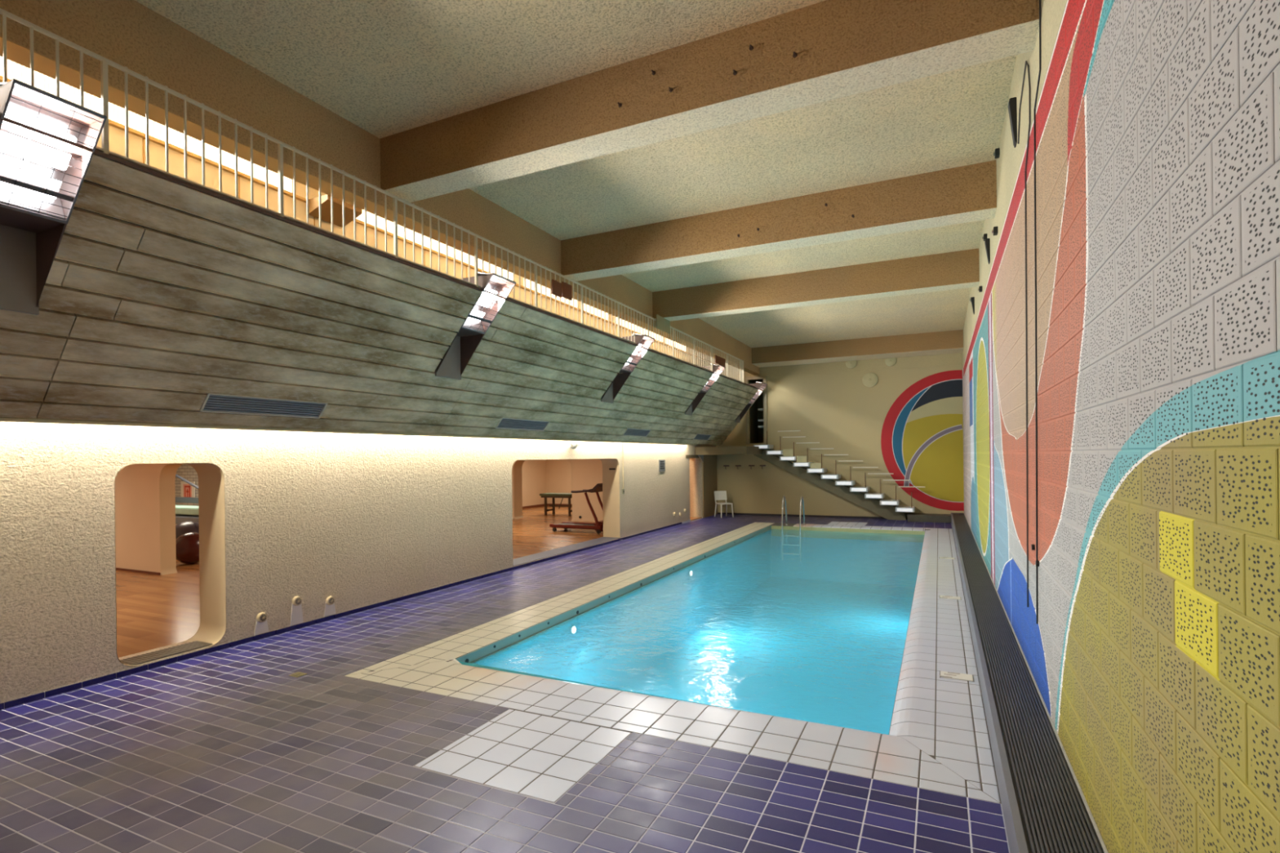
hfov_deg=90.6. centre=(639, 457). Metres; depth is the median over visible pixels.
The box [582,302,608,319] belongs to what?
lamp
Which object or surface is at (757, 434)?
doorway
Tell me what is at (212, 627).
door frame
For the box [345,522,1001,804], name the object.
coping
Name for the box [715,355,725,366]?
plate
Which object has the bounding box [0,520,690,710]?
baseboard
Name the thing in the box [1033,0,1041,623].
cable
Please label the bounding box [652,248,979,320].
ceiling beam
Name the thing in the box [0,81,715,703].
wall
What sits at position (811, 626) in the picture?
pool water
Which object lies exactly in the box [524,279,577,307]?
lamp
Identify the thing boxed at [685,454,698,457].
trim
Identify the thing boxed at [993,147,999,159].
junction box
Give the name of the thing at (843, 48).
ceiling beam
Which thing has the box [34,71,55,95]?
lamp
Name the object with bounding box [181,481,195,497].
notice
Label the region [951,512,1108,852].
grate
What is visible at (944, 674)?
lid
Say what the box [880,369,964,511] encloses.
wall mural
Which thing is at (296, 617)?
jet
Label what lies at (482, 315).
floodlight
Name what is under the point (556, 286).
plate
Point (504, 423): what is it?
grille
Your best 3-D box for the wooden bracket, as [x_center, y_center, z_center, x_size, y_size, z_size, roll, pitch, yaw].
[-3.777,-3.045,7.850,0.350,0.180,0.500,-1,0,25]
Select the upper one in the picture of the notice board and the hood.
the notice board
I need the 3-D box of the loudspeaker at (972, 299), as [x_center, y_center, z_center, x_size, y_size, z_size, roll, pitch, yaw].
[6.421,-2.917,12.213,0.058,0.320,0.120,-1,0,25]
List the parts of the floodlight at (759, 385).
plate, plate, frame, plate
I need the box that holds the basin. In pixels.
[458,525,924,726]
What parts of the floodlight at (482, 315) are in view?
plate, plate, plate, lamp glass, plate, lamp glass, plate, frame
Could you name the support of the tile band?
attached to the basin
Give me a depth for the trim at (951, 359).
19.84 m
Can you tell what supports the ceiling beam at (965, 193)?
attached to the ceiling
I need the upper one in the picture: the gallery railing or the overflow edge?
the gallery railing
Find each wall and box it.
[0,0,759,374]
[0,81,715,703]
[115,462,184,575]
[174,463,198,524]
[511,458,603,521]
[521,459,572,506]
[715,363,964,519]
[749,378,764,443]
[962,0,1279,852]
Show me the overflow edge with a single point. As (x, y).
(476, 655)
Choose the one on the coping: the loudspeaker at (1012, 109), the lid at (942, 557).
the lid at (942, 557)
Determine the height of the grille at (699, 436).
0.194 m
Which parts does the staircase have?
panel, panel, panel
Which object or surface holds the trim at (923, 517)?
attached to the wall at (837, 411)
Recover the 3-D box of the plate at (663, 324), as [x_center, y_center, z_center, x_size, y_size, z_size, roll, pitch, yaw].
[0.484,-2.766,13.193,0.025,0.320,0.700,-1,0,25]
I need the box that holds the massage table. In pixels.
[539,493,572,515]
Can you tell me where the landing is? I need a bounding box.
[695,445,764,462]
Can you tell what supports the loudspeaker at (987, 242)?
attached to the wall at (1152, 655)
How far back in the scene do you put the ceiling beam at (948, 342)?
18.99 m
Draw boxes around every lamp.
[0,56,30,84]
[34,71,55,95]
[59,81,101,114]
[108,102,278,187]
[355,209,513,280]
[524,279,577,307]
[568,440,579,448]
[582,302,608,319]
[616,317,662,342]
[665,337,685,351]
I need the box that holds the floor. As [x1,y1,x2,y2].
[0,506,1009,852]
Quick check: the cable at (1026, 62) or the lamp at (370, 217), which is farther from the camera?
the lamp at (370, 217)
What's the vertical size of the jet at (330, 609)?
0.242 m
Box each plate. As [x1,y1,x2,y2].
[551,279,561,297]
[561,281,572,300]
[656,314,670,333]
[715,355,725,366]
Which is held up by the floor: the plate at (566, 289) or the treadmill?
the treadmill
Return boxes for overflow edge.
[455,524,770,663]
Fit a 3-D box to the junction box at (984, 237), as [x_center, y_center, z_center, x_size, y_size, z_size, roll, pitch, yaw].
[4.880,-3.109,8.958,0.060,0.080,0.090,-1,0,25]
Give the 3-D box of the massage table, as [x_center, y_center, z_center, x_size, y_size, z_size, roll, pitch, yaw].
[-2.804,1.634,22.070,1.300,0.740,0.600,-1,0,25]
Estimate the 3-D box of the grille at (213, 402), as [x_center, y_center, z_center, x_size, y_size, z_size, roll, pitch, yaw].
[-3.979,-0.545,6.781,0.169,0.194,1.330,-1,0,25]
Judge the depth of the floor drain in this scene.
5.92 m
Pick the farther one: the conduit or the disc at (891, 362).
the disc at (891, 362)
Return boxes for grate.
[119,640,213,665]
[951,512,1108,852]
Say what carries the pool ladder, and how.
attached to the coping
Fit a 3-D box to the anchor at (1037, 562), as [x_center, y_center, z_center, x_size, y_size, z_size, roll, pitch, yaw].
[2.895,0.775,4.609,0.020,0.044,0.044,-1,0,25]
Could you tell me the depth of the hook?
4.88 m
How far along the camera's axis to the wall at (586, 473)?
19.68 m
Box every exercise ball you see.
[175,520,199,539]
[175,532,199,564]
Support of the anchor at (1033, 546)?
attached to the wall at (1152, 655)
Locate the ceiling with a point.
(387, 68)
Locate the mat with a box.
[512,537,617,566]
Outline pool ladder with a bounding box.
[781,495,805,531]
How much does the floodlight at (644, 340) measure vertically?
1.279 m
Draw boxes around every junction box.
[977,285,982,292]
[982,233,987,241]
[991,226,998,235]
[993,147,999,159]
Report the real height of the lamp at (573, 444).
0.170 m
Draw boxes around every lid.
[939,556,955,559]
[939,595,961,599]
[939,671,973,681]
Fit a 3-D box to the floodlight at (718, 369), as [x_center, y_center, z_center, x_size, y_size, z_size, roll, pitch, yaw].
[1.703,-1.761,16.569,0.990,1.279,0.475,-1,0,25]
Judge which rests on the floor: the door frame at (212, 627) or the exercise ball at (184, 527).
the exercise ball at (184, 527)
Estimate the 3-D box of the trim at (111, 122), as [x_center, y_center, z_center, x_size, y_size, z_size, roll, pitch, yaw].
[-2.571,-3.139,10.874,0.050,0.030,24.300,-1,0,25]
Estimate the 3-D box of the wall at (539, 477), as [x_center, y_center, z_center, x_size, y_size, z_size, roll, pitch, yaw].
[-6.503,0.878,16.790,11.280,2.600,23.200,-1,0,25]
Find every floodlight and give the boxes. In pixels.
[0,78,106,315]
[435,272,515,379]
[600,333,655,403]
[684,364,725,415]
[734,382,767,422]
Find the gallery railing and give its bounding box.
[0,8,744,383]
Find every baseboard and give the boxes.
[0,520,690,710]
[115,567,160,574]
[522,503,572,508]
[717,512,886,519]
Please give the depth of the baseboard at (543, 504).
25.76 m
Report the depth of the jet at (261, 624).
7.15 m
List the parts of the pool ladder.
rail, rail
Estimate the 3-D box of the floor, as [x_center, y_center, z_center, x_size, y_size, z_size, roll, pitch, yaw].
[-3.645,2.154,13.125,19.150,0.280,27.400,-1,0,25]
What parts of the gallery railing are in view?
post, post, post, rail, post, post, post, post, post, post, post, post, post, post, post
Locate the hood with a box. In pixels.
[594,520,603,531]
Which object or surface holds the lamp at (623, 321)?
attached to the wall at (357, 520)
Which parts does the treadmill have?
rail, rail, arm rail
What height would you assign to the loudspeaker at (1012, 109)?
0.400 m
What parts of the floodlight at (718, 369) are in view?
plate, plate, frame, plate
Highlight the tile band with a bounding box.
[771,525,924,534]
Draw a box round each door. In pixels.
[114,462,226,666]
[511,458,620,565]
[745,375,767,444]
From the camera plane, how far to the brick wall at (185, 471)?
16.57 m
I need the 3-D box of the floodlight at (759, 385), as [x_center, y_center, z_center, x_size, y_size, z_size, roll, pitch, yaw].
[3.624,-1.784,20.637,0.990,1.279,0.475,-1,0,25]
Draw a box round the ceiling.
[134,0,1016,347]
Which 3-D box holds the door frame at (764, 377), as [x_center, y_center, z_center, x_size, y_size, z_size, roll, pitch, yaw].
[3.900,-1.577,21.219,0.720,2.260,0.059,-1,0,25]
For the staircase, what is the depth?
19.85 m
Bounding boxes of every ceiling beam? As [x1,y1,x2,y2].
[380,0,1039,202]
[560,160,996,281]
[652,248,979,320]
[751,329,963,367]
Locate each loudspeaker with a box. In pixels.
[970,297,974,314]
[984,238,990,264]
[1008,97,1017,147]
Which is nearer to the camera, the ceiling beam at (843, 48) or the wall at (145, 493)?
the ceiling beam at (843, 48)
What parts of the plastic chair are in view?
backrest, seat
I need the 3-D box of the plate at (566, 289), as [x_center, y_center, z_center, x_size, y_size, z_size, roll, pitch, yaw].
[-1.130,-2.562,9.771,0.025,0.270,0.270,-1,0,25]
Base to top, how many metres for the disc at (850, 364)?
0.330 m
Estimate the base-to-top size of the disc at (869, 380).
0.460 m
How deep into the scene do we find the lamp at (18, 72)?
5.27 m
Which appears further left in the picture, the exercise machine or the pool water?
the exercise machine
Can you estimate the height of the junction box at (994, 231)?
0.080 m
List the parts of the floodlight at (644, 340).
plate, plate, plate, lamp glass, plate, frame, plate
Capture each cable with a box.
[1017,60,1031,607]
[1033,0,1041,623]
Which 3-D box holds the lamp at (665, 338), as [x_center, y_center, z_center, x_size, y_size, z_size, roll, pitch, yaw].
[1.059,-3.308,18.559,0.046,0.210,1.500,-1,0,25]
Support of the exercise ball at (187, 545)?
on the floor
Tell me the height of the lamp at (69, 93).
0.139 m
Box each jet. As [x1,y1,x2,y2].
[253,612,268,635]
[289,595,303,626]
[324,595,336,617]
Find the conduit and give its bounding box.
[622,442,623,488]
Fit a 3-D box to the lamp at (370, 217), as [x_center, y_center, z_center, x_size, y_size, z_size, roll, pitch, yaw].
[-3.030,-3.259,9.901,0.046,0.210,3.450,-1,0,25]
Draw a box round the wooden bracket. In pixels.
[308,194,362,227]
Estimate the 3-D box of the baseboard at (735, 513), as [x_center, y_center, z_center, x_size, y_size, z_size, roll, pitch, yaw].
[5.303,1.907,20.613,5.860,0.060,0.010,-1,0,25]
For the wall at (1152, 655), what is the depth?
2.20 m
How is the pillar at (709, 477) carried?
attached to the wall at (357, 520)
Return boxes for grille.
[199,393,328,418]
[495,417,550,431]
[622,427,651,436]
[693,433,711,440]
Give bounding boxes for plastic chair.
[714,490,733,517]
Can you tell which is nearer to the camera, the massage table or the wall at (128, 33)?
the wall at (128, 33)
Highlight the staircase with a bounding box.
[753,430,924,519]
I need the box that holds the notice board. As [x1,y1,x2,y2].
[658,459,665,471]
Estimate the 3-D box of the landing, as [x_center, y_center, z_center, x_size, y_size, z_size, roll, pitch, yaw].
[2.936,-0.085,20.532,1.668,0.500,2.139,-1,0,25]
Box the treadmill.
[549,483,603,533]
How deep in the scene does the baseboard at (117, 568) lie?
11.39 m
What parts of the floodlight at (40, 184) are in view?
plate, plate, lamp glass, plate, lamp glass, plate, frame, plate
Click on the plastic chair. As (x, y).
(718, 495)
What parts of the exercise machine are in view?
rail, panel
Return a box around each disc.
[845,360,856,368]
[862,372,878,386]
[884,357,896,366]
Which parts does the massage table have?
leg, leg, leg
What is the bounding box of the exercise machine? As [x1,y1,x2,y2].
[175,474,199,524]
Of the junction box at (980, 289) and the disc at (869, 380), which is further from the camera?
the disc at (869, 380)
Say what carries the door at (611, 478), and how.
in the wall at (357, 520)
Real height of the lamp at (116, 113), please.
0.159 m
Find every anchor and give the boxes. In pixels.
[1031,544,1035,550]
[1035,560,1039,566]
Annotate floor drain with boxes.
[288,671,306,677]
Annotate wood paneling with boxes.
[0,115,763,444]
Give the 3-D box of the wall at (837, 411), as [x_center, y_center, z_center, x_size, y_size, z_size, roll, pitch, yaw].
[6.198,-0.824,20.293,7.810,5.900,0.200,-1,0,25]
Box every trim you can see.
[0,75,716,364]
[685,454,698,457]
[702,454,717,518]
[721,352,962,378]
[907,513,951,523]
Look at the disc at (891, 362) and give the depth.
19.40 m
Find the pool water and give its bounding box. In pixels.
[473,528,924,734]
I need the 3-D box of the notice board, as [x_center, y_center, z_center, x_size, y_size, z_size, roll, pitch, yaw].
[0.616,0.233,17.572,0.018,0.320,0.400,-1,0,25]

